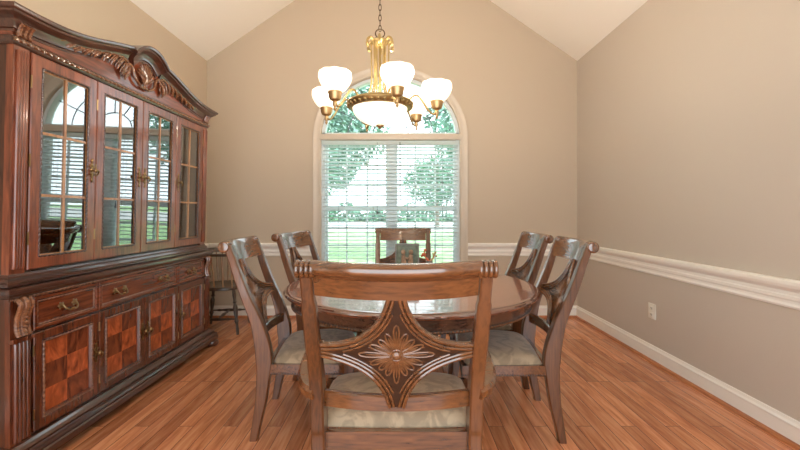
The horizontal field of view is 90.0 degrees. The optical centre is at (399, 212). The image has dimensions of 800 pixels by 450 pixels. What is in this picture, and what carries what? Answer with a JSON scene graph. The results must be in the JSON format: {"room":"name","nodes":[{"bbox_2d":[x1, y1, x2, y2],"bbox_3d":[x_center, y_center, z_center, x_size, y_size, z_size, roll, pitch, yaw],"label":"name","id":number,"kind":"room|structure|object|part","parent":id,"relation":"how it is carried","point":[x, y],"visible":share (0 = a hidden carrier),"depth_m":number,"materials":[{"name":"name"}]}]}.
{"room":"dining room","nodes":[
{"label":"dining room","id":0,"kind":"room"},
{"bbox_2d":[0,0,206,242],"bbox_3d":[-2.302,-0.278,1.833,0.150,2.955,5.865,0,0,0],"label":"wall","id":1,"kind":"structure","parent":0,"point":[122,21],"depth_m":3.28,"materials":[{"name":"beige paint"}]},
{"bbox_2d":[130,0,647,60],"bbox_3d":[-0.091,-2.500,1.833,4.572,1.700,5.865,0,0,0],"label":"ceiling","id":2,"kind":"structure","parent":0,"point":[208,27],"depth_m":4.13,"materials":[{"name":"white paint"}]},
{"bbox_2d":[312,0,451,131],"bbox_3d":[-0.130,-1.877,2.600,0.915,2.645,0.896,0,0,0],"label":"chandelier","id":3,"kind":"object","parent":2,"relation":"hanging from","point":[379,109],"visible":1,"depth_m":2.46,"materials":[{"name":"glass"}]},
{"bbox_3d":[-0.491,-0.761,2.677,0.194,0.116,0.194,0,0,0],"label":"lamp shade","id":4,"kind":"part","parent":3,"relation":"part of","materials":[{"name":"white"}]},
{"bbox_3d":[-0.377,-0.761,2.325,0.194,0.116,0.194,0,0,0],"label":"lamp shade","id":5,"kind":"part","parent":3,"relation":"part of","materials":[{"name":"white"}]},
{"bbox_3d":[-0.403,-0.687,2.658,0.189,0.138,0.013,0,0,12],"label":"arm","id":6,"kind":"part","parent":3,"relation":"part of","materials":[{"name":"gold metal"}]},
{"bbox_3d":[-0.317,-0.687,2.393,0.013,0.138,0.189,0,0,42],"label":"arm","id":7,"kind":"part","parent":3,"relation":"part of","materials":[{"name":"gold metal"}]},
{"bbox_3d":[-0.237,-0.909,2.600,0.116,0.382,0.047,0,0,0],"label":"column rod","id":8,"kind":"part","parent":3,"relation":"part of","materials":[{"name":"gold metal"}]},
{"bbox_3d":[-0.183,-0.909,2.508,0.047,0.383,0.116,0,0,30],"label":"column rod","id":9,"kind":"part","parent":3,"relation":"part of","materials":[{"name":"gold metal"}]},
{"bbox_3d":[-0.183,-0.909,2.692,0.047,0.383,0.116,0,0,-30],"label":"column rod","id":10,"kind":"part","parent":3,"relation":"part of","materials":[{"name":"gold metal"}]},
{"bbox_3d":[-0.130,-0.911,2.600,0.180,0.462,0.206,0,0,0],"label":"crown","id":11,"kind":"part","parent":3,"relation":"part of","materials":[{"name":"gold metal"}]},
{"bbox_3d":[-0.130,-0.628,2.600,0.356,0.122,0.356,0,0,0],"label":"lamp shade","id":12,"kind":"part","parent":3,"relation":"part of","materials":[{"name":"white"}]},
{"bbox_3d":[-0.130,-2.169,2.600,0.018,1.987,0.018,0,0,-45],"label":"chain","id":13,"kind":"part","parent":3,"relation":"part of","materials":[{"name":"brown metal"}]},
{"bbox_3d":[-0.070,-0.909,2.504,0.085,0.382,0.116,0,0,0],"label":"column rod","id":14,"kind":"part","parent":3,"relation":"part of","materials":[{"name":"gold metal"}]},
{"bbox_3d":[-0.023,-0.909,2.600,0.116,0.382,0.047,0,0,0],"label":"column rod","id":15,"kind":"part","parent":3,"relation":"part of","materials":[{"name":"gold metal"}]},
{"bbox_3d":[-0.015,-0.761,2.248,0.194,0.116,0.194,0,0,0],"label":"lamp shade","id":16,"kind":"part","parent":3,"relation":"part of","materials":[{"name":"white"}]},
{"bbox_3d":[0.057,-0.687,2.807,0.013,0.138,0.189,0,0,42],"label":"arm","id":17,"kind":"part","parent":3,"relation":"part of","materials":[{"name":"gold metal"}]},
{"bbox_3d":[0.118,-0.761,2.875,0.194,0.116,0.194,0,0,0],"label":"lamp shade","id":18,"kind":"part","parent":3,"relation":"part of","materials":[{"name":"white"}]},
{"bbox_3d":[0.143,-0.687,2.542,0.189,0.138,0.013,0,0,12],"label":"arm","id":19,"kind":"part","parent":3,"relation":"part of","materials":[{"name":"gold metal"}]},
{"bbox_3d":[0.233,-0.761,2.523,0.194,0.116,0.194,0,0,0],"label":"lamp shade","id":20,"kind":"part","parent":3,"relation":"part of","materials":[{"name":"white"}]},
{"bbox_2d":[207,0,576,305],"bbox_3d":[-0.091,-1.015,4.690,4.272,4.430,0.150,0,0,0],"label":"wall","id":21,"kind":"structure","parent":0,"point":[515,90],"depth_m":4.62,"materials":[{"name":"beige paint"}]},
{"bbox_2d":[208,243,311,255],"bbox_3d":[-1.613,0.421,4.595,1.228,0.150,0.040,0,0,0],"label":"trim","id":22,"kind":"structure","parent":21,"relation":"attached to","point":[269,249],"depth_m":4.60,"materials":[{"name":"white"}]},
{"bbox_2d":[313,67,467,262],"bbox_3d":[-0.110,-0.464,4.650,1.860,2.447,0.190,0,0,0],"label":"window","id":23,"kind":"structure","parent":21,"relation":"in","point":[461,253],"depth_m":4.63,"materials":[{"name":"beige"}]},
{"bbox_2d":[322,141,458,258],"bbox_3d":[-0.110,-0.102,4.609,1.570,1.455,0.091,0,0,0],"label":"window blind","id":24,"kind":"object","parent":23,"relation":"attached to","point":[323,142],"visible":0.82,"depth_m":4.63,"materials":[{"name":"white"}]},
{"bbox_3d":[-0.110,-0.105,4.690,1.600,1.490,0.110,0,0,0],"label":"sash frame","id":25,"kind":"part","parent":23,"relation":"part of","materials":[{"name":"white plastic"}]},
{"bbox_3d":[-0.110,-1.234,4.690,1.600,0.715,0.090,0,0,0],"label":"fanlight frame","id":26,"kind":"part","parent":23,"relation":"part of","materials":[{"name":"white plastic"}]},
{"bbox_2d":[213,315,575,317],"bbox_3d":[-0.091,1.189,4.590,4.272,0.022,0.018,0,0,0],"label":"trim","id":27,"kind":"structure","parent":21,"relation":"attached to","point":[214,316],"depth_m":4.58,"materials":[{"name":"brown wood"}]},
{"bbox_2d":[213,306,576,314],"bbox_3d":[-0.091,1.134,4.605,4.272,0.132,0.020,0,0,0],"label":"baseboard","id":28,"kind":"structure","parent":21,"relation":"attached to","point":[542,310],"depth_m":4.60,"materials":[{"name":"white"}]},
{"bbox_2d":[468,243,552,255],"bbox_3d":[1.412,0.421,4.595,1.266,0.150,0.040,0,0,0],"label":"trim","id":29,"kind":"structure","parent":21,"relation":"attached to","point":[474,249],"depth_m":4.60,"materials":[{"name":"white"}]},
{"bbox_2d":[56,318,795,449],"bbox_3d":[-0.091,1.250,1.833,4.572,0.100,5.865,0,0,0],"label":"floor","id":30,"kind":"structure","parent":0,"point":[613,398],"depth_m":2.43,"materials":[{"name":"brown wood"}]},
{"bbox_2d":[0,1,218,449],"bbox_3d":[-1.922,0.044,2.700,0.548,2.312,1.970,0,0,0],"label":"china cabinet","id":31,"kind":"object","parent":30,"relation":"on","point":[105,260],"visible":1,"depth_m":2.23,"materials":[{"name":"brown wood"}]},
{"bbox_3d":[-1.754,-0.244,2.085,0.049,1.025,0.406,0,0,0],"label":"glass door","id":32,"kind":"part","parent":31,"relation":"part of","materials":[{"name":"brown wood"}]},
{"bbox_3d":[-1.753,-0.239,2.085,0.023,0.915,0.286,0,0,0],"label":"glass pane","id":33,"kind":"part","parent":31,"relation":"part of","materials":[{"name":"glass"}]},
{"bbox_3d":[-1.743,-0.244,2.085,0.032,0.921,0.302,0,0,0],"label":"bead trim","id":34,"kind":"part","parent":31,"relation":"part of","materials":[{"name":"brown wood"}]},
{"bbox_3d":[-1.734,0.800,2.085,0.026,0.464,0.406,0,0,0],"label":"door","id":35,"kind":"part","parent":31,"relation":"part of","materials":[{"name":"brown wood"}]},
{"bbox_3d":[-1.734,0.477,2.085,0.026,0.162,0.406,0,0,0],"label":"drawer","id":36,"kind":"part","parent":31,"relation":"part of","materials":[{"name":"brown wood"}]},
{"bbox_3d":[-1.731,0.477,2.085,0.010,0.120,0.364,0,0,0],"label":"bead trim","id":37,"kind":"part","parent":31,"relation":"part of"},
{"bbox_3d":[-1.741,0.800,2.085,0.012,0.354,0.296,0,0,0],"label":"inlay panel","id":38,"kind":"part","parent":31,"relation":"part of","materials":[{"name":"wood"}]},
{"bbox_3d":[-1.720,0.800,2.085,0.011,0.373,0.315,0,0,0],"label":"bead trim","id":39,"kind":"part","parent":31,"relation":"part of","materials":[{"name":"wood"}]},
{"bbox_3d":[-1.714,0.478,2.083,0.039,0.050,0.119,0,0,0],"label":"bail pull","id":40,"kind":"part","parent":31,"relation":"part of","materials":[{"name":"gold metal"}]},
{"bbox_3d":[-1.725,-0.240,2.260,0.036,0.137,0.037,0,0,0],"label":"door pull","id":41,"kind":"part","parent":31,"relation":"part of","materials":[{"name":"gold metal"}]},
{"bbox_3d":[-1.705,0.790,2.264,0.035,0.111,0.037,0,0,0],"label":"door pull","id":42,"kind":"part","parent":31,"relation":"part of","materials":[{"name":"gold metal"}]},
{"bbox_3d":[-1.966,0.301,2.700,0.460,0.062,1.860,0,0,0],"label":"waist moulding","id":43,"kind":"part","parent":31,"relation":"part of","materials":[{"name":"brown wood"}]},
{"bbox_3d":[-1.949,-0.786,2.700,0.445,0.050,1.828,0,0,0],"label":"cornice","id":44,"kind":"part","parent":31,"relation":"part of","materials":[{"name":"brown wood"}]},
{"bbox_2d":[0,250,213,299],"bbox_3d":[-1.948,0.361,2.700,0.494,0.048,1.918,0,0,0],"label":"countertop","id":45,"kind":"structure","parent":31,"relation":"on","point":[34,288],"depth_m":2.19,"materials":[{"name":"brown wood"}]},
{"bbox_3d":[-1.911,-0.965,2.700,0.518,0.294,1.940,0,0,0],"label":"crown moulding","id":46,"kind":"part","parent":31,"relation":"part of","materials":[{"name":"brown wood"}]},
{"bbox_3d":[-1.731,0.388,2.700,0.015,0.015,1.850,0,0,0],"label":"rope moulding","id":47,"kind":"part","parent":31,"relation":"part of","materials":[{"name":"wood"}]},
{"bbox_3d":[-1.726,-0.783,2.700,0.021,0.021,1.828,0,0,0],"label":"rope moulding","id":48,"kind":"part","parent":31,"relation":"part of","materials":[{"name":"wood"}]},
{"bbox_3d":[-1.754,-0.244,2.495,0.049,1.025,0.406,0,0,0],"label":"glass door","id":49,"kind":"part","parent":31,"relation":"part of","materials":[{"name":"brown wood"}]},
{"bbox_3d":[-1.753,-0.239,2.495,0.023,0.915,0.286,0,0,0],"label":"glass pane","id":50,"kind":"part","parent":31,"relation":"part of","materials":[{"name":"glass"}]},
{"bbox_3d":[-1.743,-0.244,2.495,0.032,0.921,0.302,0,0,0],"label":"bead trim","id":51,"kind":"part","parent":31,"relation":"part of","materials":[{"name":"brown wood"}]},
{"bbox_3d":[-1.734,0.800,2.495,0.026,0.464,0.406,0,0,0],"label":"door","id":52,"kind":"part","parent":31,"relation":"part of","materials":[{"name":"brown wood"}]},
{"bbox_3d":[-1.714,0.478,2.470,0.039,0.050,0.119,0,0,0],"label":"bail pull","id":53,"kind":"part","parent":31,"relation":"part of","materials":[{"name":"gold metal"}]},
{"bbox_3d":[-1.741,0.800,2.495,0.012,0.354,0.296,0,0,0],"label":"inlay panel","id":54,"kind":"part","parent":31,"relation":"part of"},
{"bbox_3d":[-1.720,0.800,2.495,0.011,0.373,0.315,0,0,0],"label":"bead trim","id":55,"kind":"part","parent":31,"relation":"part of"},
{"bbox_3d":[-1.734,0.477,2.700,0.026,0.162,0.816,0,0,0],"label":"drawer","id":56,"kind":"part","parent":31,"relation":"part of","materials":[{"name":"brown wood"}]},
{"bbox_3d":[-1.731,0.477,2.700,0.010,0.120,0.774,0,0,0],"label":"bead trim","id":57,"kind":"part","parent":31,"relation":"part of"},
{"bbox_3d":[-1.725,-0.240,2.670,0.036,0.137,0.037,0,0,0],"label":"door pull","id":58,"kind":"part","parent":31,"relation":"part of","materials":[{"name":"gold metal"}]},
{"bbox_3d":[-1.705,0.790,2.674,0.035,0.111,0.037,0,0,0],"label":"door pull","id":59,"kind":"part","parent":31,"relation":"part of","materials":[{"name":"gold metal"}]},
{"bbox_3d":[-1.725,-0.240,2.730,0.036,0.137,0.037,0,0,0],"label":"door pull","id":60,"kind":"part","parent":31,"relation":"part of","materials":[{"name":"gold metal"}]},
{"bbox_3d":[-1.705,0.790,2.726,0.035,0.111,0.037,0,0,0],"label":"door pull","id":61,"kind":"part","parent":31,"relation":"part of","materials":[{"name":"gold metal"}]},
{"bbox_3d":[-1.754,-0.244,2.905,0.049,1.025,0.406,0,0,0],"label":"glass door","id":62,"kind":"part","parent":31,"relation":"part of","materials":[{"name":"brown wood"}]},
{"bbox_3d":[-1.753,-0.239,2.905,0.023,0.915,0.286,0,0,0],"label":"glass pane","id":63,"kind":"part","parent":31,"relation":"part of","materials":[{"name":"glass"}]},
{"bbox_3d":[-1.743,-0.244,2.905,0.032,0.921,0.302,0,0,0],"label":"bead trim","id":64,"kind":"part","parent":31,"relation":"part of","materials":[{"name":"brown wood"}]},
{"bbox_3d":[-1.734,0.800,2.905,0.026,0.464,0.406,0,0,0],"label":"door","id":65,"kind":"part","parent":31,"relation":"part of","materials":[{"name":"brown wood"}]},
{"bbox_3d":[-1.741,0.800,2.905,0.012,0.354,0.296,0,0,0],"label":"inlay panel","id":66,"kind":"part","parent":31,"relation":"part of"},
{"bbox_3d":[-1.720,0.800,2.905,0.011,0.373,0.315,0,0,0],"label":"bead trim","id":67,"kind":"part","parent":31,"relation":"part of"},
{"bbox_3d":[-1.714,0.478,2.926,0.039,0.050,0.119,0,0,0],"label":"bail pull","id":68,"kind":"part","parent":31,"relation":"part of","materials":[{"name":"gold metal"}]},
{"bbox_3d":[-1.725,-0.240,3.140,0.036,0.137,0.037,0,0,0],"label":"door pull","id":69,"kind":"part","parent":31,"relation":"part of","materials":[{"name":"gold metal"}]},
{"bbox_3d":[-1.705,0.790,3.136,0.035,0.111,0.037,0,0,0],"label":"door pull","id":70,"kind":"part","parent":31,"relation":"part of","materials":[{"name":"gold metal"}]},
{"bbox_3d":[-1.754,-0.244,3.315,0.049,1.025,0.406,0,0,0],"label":"glass door","id":71,"kind":"part","parent":31,"relation":"part of","materials":[{"name":"brown wood"}]},
{"bbox_3d":[-1.753,-0.239,3.315,0.023,0.915,0.286,0,0,0],"label":"glass pane","id":72,"kind":"part","parent":31,"relation":"part of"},
{"bbox_3d":[-1.743,-0.244,3.315,0.032,0.921,0.302,0,0,0],"label":"bead trim","id":73,"kind":"part","parent":31,"relation":"part of","materials":[{"name":"brown wood"}]},
{"bbox_3d":[-1.734,0.800,3.315,0.026,0.464,0.406,0,0,0],"label":"door","id":74,"kind":"part","parent":31,"relation":"part of","materials":[{"name":"brown wood"}]},
{"bbox_3d":[-1.741,0.800,3.315,0.012,0.354,0.296,0,0,0],"label":"inlay panel","id":75,"kind":"part","parent":31,"relation":"part of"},
{"bbox_3d":[-1.734,0.477,3.315,0.026,0.162,0.406,0,0,0],"label":"drawer","id":76,"kind":"part","parent":31,"relation":"part of","materials":[{"name":"brown wood"}]},
{"bbox_3d":[-1.731,0.477,3.315,0.010,0.120,0.364,0,0,0],"label":"bead trim","id":77,"kind":"part","parent":31,"relation":"part of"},
{"bbox_3d":[-1.720,0.800,3.315,0.011,0.373,0.315,0,0,0],"label":"bead trim","id":78,"kind":"part","parent":31,"relation":"part of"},
{"bbox_3d":[-1.714,0.478,3.313,0.039,0.050,0.119,0,0,0],"label":"bail pull","id":79,"kind":"part","parent":31,"relation":"part of","materials":[{"name":"gold metal"}]},
{"bbox_2d":[209,247,249,334],"bbox_3d":[-1.859,0.789,4.137,0.508,0.826,0.578,0,0,-6],"label":"chair","id":80,"kind":"object","parent":30,"relation":"on","point":[222,285],"visible":0.44,"depth_m":3.98,"materials":[{"name":"wood"}]},
{"bbox_3d":[-2.020,0.980,4.305,0.108,0.445,0.047,0,0,36],"label":"leg","id":81,"kind":"part","parent":80,"relation":"part of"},
{"bbox_3d":[-1.891,0.399,4.133,0.443,0.046,0.578,0,0,-6],"label":"rail","id":82,"kind":"part","parent":80,"relation":"part of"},
{"bbox_3d":[-1.830,0.750,4.140,0.450,0.036,0.470,0,0,-6],"label":"seat","id":83,"kind":"part","parent":80,"relation":"part of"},
{"bbox_3d":[-1.631,0.980,3.971,0.111,0.445,0.047,0,0,36],"label":"leg","id":84,"kind":"part","parent":80,"relation":"part of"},
{"bbox_2d":[217,236,358,441],"bbox_3d":[-0.627,0.674,2.373,0.787,1.052,0.597,0,0,-4],"label":"dining chair","id":85,"kind":"object","parent":30,"relation":"on","point":[286,359],"visible":0.85,"depth_m":2.14,"materials":[{"name":"brown wood"}]},
{"bbox_3d":[-0.949,0.211,2.350,0.142,0.127,0.452,0,0,-4],"label":"crest rail","id":86,"kind":"part","parent":85,"relation":"part of","materials":[{"name":"brown wood"}]},
{"bbox_3d":[-0.801,0.685,2.117,0.252,1.030,0.058,0,0,-4],"label":"post","id":87,"kind":"part","parent":85,"relation":"part of","materials":[{"name":"brown wood"}]},
{"bbox_3d":[-0.869,0.475,2.356,0.176,0.419,0.464,0,0,-4],"label":"splat moulding","id":88,"kind":"part","parent":85,"relation":"part of","materials":[{"name":"brown wood"}]},
{"bbox_3d":[-0.835,0.685,2.602,0.252,1.030,0.058,0,0,-4],"label":"post","id":89,"kind":"part","parent":85,"relation":"part of","materials":[{"name":"brown wood"}]},
{"bbox_3d":[-0.768,0.671,2.363,0.073,0.054,0.452,0,0,-4],"label":"rail","id":90,"kind":"part","parent":85,"relation":"part of","materials":[{"name":"brown wood"}]},
{"bbox_3d":[-0.482,0.846,2.383,0.437,0.010,0.597,0,0,-4],"label":"bead trim","id":91,"kind":"part","parent":85,"relation":"part of","materials":[{"name":"wood"}]},
{"bbox_3d":[-0.503,0.842,2.381,0.469,0.087,0.584,0,0,-4],"label":"seat frame","id":92,"kind":"part","parent":85,"relation":"part of","materials":[{"name":"brown wood"}]},
{"bbox_3d":[-0.488,0.775,2.382,0.435,0.070,0.543,0,0,-4],"label":"seat","id":93,"kind":"part","parent":85,"relation":"part of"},
{"bbox_3d":[-0.255,1.000,2.128,0.080,0.400,0.046,0,0,-4],"label":"leg","id":94,"kind":"part","parent":85,"relation":"part of","materials":[{"name":"brown wood"}]},
{"bbox_2d":[271,230,362,380],"bbox_3d":[-0.539,0.674,3.082,0.787,1.052,0.597,0,0,12],"label":"dining chair","id":95,"kind":"object","parent":30,"relation":"on","point":[288,240],"visible":0.23,"depth_m":3.06,"materials":[{"name":"brown wood"}]},
{"bbox_3d":[-0.777,0.685,2.884,0.252,1.030,0.058,0,0,12],"label":"post","id":96,"kind":"part","parent":95,"relation":"part of","materials":[{"name":"brown wood"}]},
{"bbox_3d":[-0.777,0.475,3.133,0.176,0.419,0.464,0,0,12],"label":"splat moulding","id":97,"kind":"part","parent":95,"relation":"part of","materials":[{"name":"brown wood"}]},
{"bbox_3d":[-0.854,0.211,3.150,0.142,0.127,0.452,0,0,12],"label":"crest rail","id":98,"kind":"part","parent":95,"relation":"part of","materials":[{"name":"brown wood"}]},
{"bbox_3d":[-0.676,0.685,3.360,0.252,1.030,0.058,0,0,12],"label":"post","id":99,"kind":"part","parent":95,"relation":"part of","materials":[{"name":"brown wood"}]},
{"bbox_3d":[-0.418,0.842,3.057,0.469,0.087,0.584,0,0,12],"label":"seat frame","id":100,"kind":"part","parent":95,"relation":"part of","materials":[{"name":"brown wood"}]},
{"bbox_2d":[293,260,498,449],"bbox_3d":[-0.012,0.674,1.584,0.781,1.052,0.787,0,0,0],"label":"armchair","id":101,"kind":"object","parent":30,"relation":"on","point":[396,400],"visible":1,"depth_m":1.37,"materials":[{"name":"brown wood"}]},
{"bbox_3d":[-0.354,0.609,1.601,0.098,0.102,0.395,0,0,-9],"label":"armrest","id":102,"kind":"part","parent":101,"relation":"part of","materials":[{"name":"brown wood"}]},
{"bbox_3d":[-0.297,0.685,1.392,0.058,1.030,0.252,0,0,0],"label":"post","id":103,"kind":"part","parent":101,"relation":"part of","materials":[{"name":"brown wood"}]},
{"bbox_3d":[-0.012,0.211,1.261,0.536,0.127,0.142,0,0,0],"label":"crest rail","id":104,"kind":"part","parent":101,"relation":"part of","materials":[{"name":"brown wood"}]},
{"bbox_3d":[-0.012,0.475,1.340,0.547,0.420,0.176,0,0,0],"label":"splat moulding","id":105,"kind":"part","parent":101,"relation":"part of","materials":[{"name":"brown wood"}]},
{"bbox_3d":[-0.012,0.775,1.722,0.626,0.070,0.435,0,0,0],"label":"seat","id":106,"kind":"part","parent":101,"relation":"part of","materials":[{"name":"fabric"}]},
{"bbox_3d":[-0.012,0.671,1.442,0.536,0.054,0.073,0,0,0],"label":"rail","id":107,"kind":"part","parent":101,"relation":"part of","materials":[{"name":"brown wood"}]},
{"bbox_3d":[-0.012,0.842,1.708,0.668,0.087,0.469,0,0,0],"label":"seat frame","id":108,"kind":"part","parent":101,"relation":"part of","materials":[{"name":"brown wood"}]},
{"bbox_3d":[0.273,0.685,1.392,0.058,1.030,0.252,0,0,0],"label":"post","id":109,"kind":"part","parent":101,"relation":"part of","materials":[{"name":"brown wood"}]},
{"bbox_3d":[0.330,0.609,1.601,0.098,0.102,0.395,0,0,9],"label":"armrest","id":110,"kind":"part","parent":101,"relation":"part of","materials":[{"name":"brown wood"}]},
{"bbox_2d":[375,228,437,335],"bbox_3d":[0.030,0.674,3.711,0.597,1.052,0.787,0,0,0],"label":"dining chair","id":111,"kind":"object","parent":30,"relation":"on","point":[402,234],"visible":0.24,"depth_m":4.00,"materials":[{"name":"brown wood"}]},
{"bbox_3d":[-0.213,0.685,3.903,0.058,1.030,0.252,0,0,0],"label":"post","id":112,"kind":"part","parent":111,"relation":"part of","materials":[{"name":"brown wood"}]},
{"bbox_3d":[0.030,0.475,3.955,0.464,0.419,0.176,0,0,0],"label":"splat moulding","id":113,"kind":"part","parent":111,"relation":"part of","materials":[{"name":"brown wood"}]},
{"bbox_3d":[0.030,0.211,4.034,0.452,0.127,0.142,0,0,0],"label":"crest rail","id":114,"kind":"part","parent":111,"relation":"part of","materials":[{"name":"brown wood"}]},
{"bbox_3d":[0.273,0.685,3.903,0.058,1.030,0.252,0,0,0],"label":"post","id":115,"kind":"part","parent":111,"relation":"part of","materials":[{"name":"brown wood"}]},
{"bbox_2d":[283,274,540,334],"bbox_3d":[0.068,0.820,2.500,1.530,0.761,1.530,0,0,0],"label":"dining table","id":116,"kind":"object","parent":30,"relation":"on","point":[512,299],"visible":0.4,"depth_m":1.91,"materials":[{"name":"brown wood"}]},
{"bbox_2d":[395,243,418,263],"bbox_3d":[0.049,0.332,2.940,0.183,0.215,0.090,0,0,0],"label":"block","id":117,"kind":"object","parent":116,"relation":"on","point":[405,253],"visible":0.71,"depth_m":2.92,"materials":[{"name":"stone"}]},
{"bbox_3d":[0.068,0.536,2.500,1.447,0.010,1.448,0,0,0],"label":"bead moulding","id":118,"kind":"part","parent":116,"relation":"part of","materials":[{"name":"brown wood"}]},
{"bbox_2d":[421,249,436,262],"bbox_3d":[0.213,0.350,2.931,0.108,0.178,0.072,0,0,29],"label":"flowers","id":119,"kind":"object","parent":116,"relation":"on","point":[435,252],"visible":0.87,"depth_m":2.92,"materials":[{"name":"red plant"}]},
{"bbox_2d":[440,231,553,388],"bbox_3d":[0.701,0.674,2.985,0.787,1.052,0.597,0,0,0],"label":"dining chair","id":120,"kind":"object","parent":30,"relation":"on","point":[538,242],"visible":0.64,"depth_m":2.94,"materials":[{"name":"brown wood"}]},
{"bbox_3d":[0.348,1.000,2.715,0.080,0.400,0.046,0,0,0],"label":"leg","id":121,"kind":"part","parent":120,"relation":"part of","materials":[{"name":"brown wood"}]},
{"bbox_3d":[0.562,0.775,2.985,0.435,0.070,0.543,0,0,0],"label":"seat","id":122,"kind":"part","parent":120,"relation":"part of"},
{"bbox_3d":[0.893,0.685,3.228,0.252,1.030,0.058,0,0,0],"label":"post","id":123,"kind":"part","parent":120,"relation":"part of","materials":[{"name":"brown wood"}]},
{"bbox_3d":[0.945,0.475,2.985,0.176,0.419,0.464,0,0,0],"label":"splat moulding","id":124,"kind":"part","parent":120,"relation":"part of","materials":[{"name":"brown wood"}]},
{"bbox_3d":[0.893,0.685,2.742,0.252,1.030,0.058,0,0,0],"label":"post","id":125,"kind":"part","parent":120,"relation":"part of","materials":[{"name":"brown wood"}]},
{"bbox_3d":[1.024,0.211,2.985,0.142,0.127,0.452,0,0,0],"label":"crest rail","id":126,"kind":"part","parent":120,"relation":"part of","materials":[{"name":"brown wood"}]},
{"bbox_2d":[452,236,598,443],"bbox_3d":[0.704,0.674,2.353,0.787,1.052,0.597,0,0,4],"label":"dining chair","id":127,"kind":"object","parent":30,"relation":"on","point":[512,353],"visible":0.88,"depth_m":2.14,"materials":[{"name":"brown wood"}]},
{"bbox_3d":[0.370,1.000,2.647,0.080,0.400,0.046,0,0,4],"label":"leg","id":128,"kind":"part","parent":127,"relation":"part of","materials":[{"name":"brown wood"}]},
{"bbox_3d":[0.332,1.000,2.108,0.080,0.400,0.046,0,0,4],"label":"leg","id":129,"kind":"part","parent":127,"relation":"part of","materials":[{"name":"brown wood"}]},
{"bbox_3d":[0.559,0.846,2.363,0.437,0.010,0.597,0,0,4],"label":"bead trim","id":130,"kind":"part","parent":127,"relation":"part of","materials":[{"name":"wood"}]},
{"bbox_3d":[0.565,0.775,2.362,0.435,0.070,0.543,0,0,4],"label":"seat","id":131,"kind":"part","parent":127,"relation":"part of","materials":[{"name":"fabric"}]},
{"bbox_3d":[0.580,0.842,2.361,0.469,0.087,0.584,0,0,4],"label":"seat frame","id":132,"kind":"part","parent":127,"relation":"part of","materials":[{"name":"brown wood"}]},
{"bbox_3d":[0.912,0.685,2.582,0.252,1.030,0.058,0,0,4],"label":"post","id":133,"kind":"part","parent":127,"relation":"part of","materials":[{"name":"brown wood"}]},
{"bbox_3d":[0.845,0.671,2.343,0.073,0.054,0.452,0,0,4],"label":"rail","id":134,"kind":"part","parent":127,"relation":"part of","materials":[{"name":"brown wood"}]},
{"bbox_3d":[0.946,0.475,2.336,0.176,0.419,0.464,0,0,4],"label":"splat moulding","id":135,"kind":"part","parent":127,"relation":"part of","materials":[{"name":"brown wood"}]},
{"bbox_3d":[0.878,0.685,2.097,0.252,1.030,0.058,0,0,4],"label":"post","id":136,"kind":"part","parent":127,"relation":"part of","materials":[{"name":"brown wood"}]},
{"bbox_3d":[1.026,0.211,2.330,0.142,0.127,0.452,0,0,4],"label":"crest rail","id":137,"kind":"part","parent":127,"relation":"part of","materials":[{"name":"brown wood"}]},
{"bbox_2d":[577,0,799,421],"bbox_3d":[2.120,-0.278,1.833,0.150,2.955,5.865,0,0,0],"label":"wall","id":138,"kind":"structure","parent":0,"point":[688,111],"depth_m":2.75,"materials":[{"name":"beige paint"}]},
{"bbox_2d":[648,302,655,319],"bbox_3d":[2.040,0.795,3.240,0.010,0.124,0.090,0,0,0],"label":"wall outlet","id":139,"kind":"object","parent":138,"relation":"attached to","point":[651,307],"visible":1,"depth_m":3.23,"materials":[{"name":"white"}]},
{"bbox_2d":[576,306,799,444],"bbox_3d":[2.035,1.134,1.758,0.020,0.132,5.715,0,0,0],"label":"baseboard","id":140,"kind":"structure","parent":138,"relation":"attached to","point":[774,419],"depth_m":2.63,"materials":[{"name":"white"}]},
{"bbox_2d":[576,315,799,449],"bbox_3d":[2.020,1.189,1.758,0.018,0.022,5.715,0,0,0],"label":"trim","id":141,"kind":"structure","parent":138,"relation":"attached to","point":[781,437],"depth_m":2.61,"materials":[{"name":"brown wood"}]},
{"bbox_2d":[589,247,799,309],"bbox_3d":[2.025,0.421,1.758,0.040,0.150,5.715,0,0,0],"label":"trim","id":142,"kind":"structure","parent":138,"relation":"attached to","point":[785,292],"depth_m":2.58,"materials":[{"name":"white"}]},
{"label":"outside","id":143,"kind":"structure","parent":0,"visible":0},
{"bbox_2d":[329,218,452,262],"bbox_3d":[0.000,1.875,82.600,180.000,0.150,154.800,0,0,0],"label":"lawn","id":144,"kind":"structure","parent":143,"point":[331,254],"depth_m":20.28,"materials":[{"name":"green plant"}]},
{"bbox_2d":[327,83,391,194],"bbox_3d":[-3.558,-2.813,16.873,6.371,9.239,6.591,0,0,-21],"label":"tree","id":145,"kind":"object","parent":144,"relation":"on","point":[342,125],"visible":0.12,"depth_m":16.35,"materials":[{"name":"green plant"}]},
{"bbox_2d":[329,204,452,222],"bbox_3d":[-0.035,-0.205,75.996,64.481,4.661,3.059,0,0,0],"label":"hedge","id":146,"kind":"object","parent":144,"relation":"on","point":[330,212],"visible":0.16,"depth_m":75.28,"materials":[{"name":"green plant"}]},
{"bbox_2d":[403,152,452,226],"bbox_3d":[3.979,-2.341,42.931,7.581,8.301,7.661,0,0,19],"label":"tree","id":147,"kind":"object","parent":144,"relation":"on","point":[404,182],"visible":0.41,"depth_m":42.12,"materials":[{"name":"green plant"}]},
{"bbox_2d":[422,106,454,170],"bbox_3d":[3.333,-2.363,15.094,5.249,8.337,4.997,0,0,-29],"label":"tree","id":148,"kind":"object","parent":144,"relation":"on","point":[447,128],"visible":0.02,"depth_m":14.53,"materials":[{"name":"green plant"}]},
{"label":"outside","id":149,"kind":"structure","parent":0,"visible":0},
{"bbox_2d":[329,223,452,230],"bbox_3d":[0.000,1.793,57.000,180.000,0.015,34.000,0,0,0],"label":"driveway","id":150,"kind":"structure","parent":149,"point":[329,223],"depth_m":62.09,"materials":[{"name":"concrete"}]}
]}

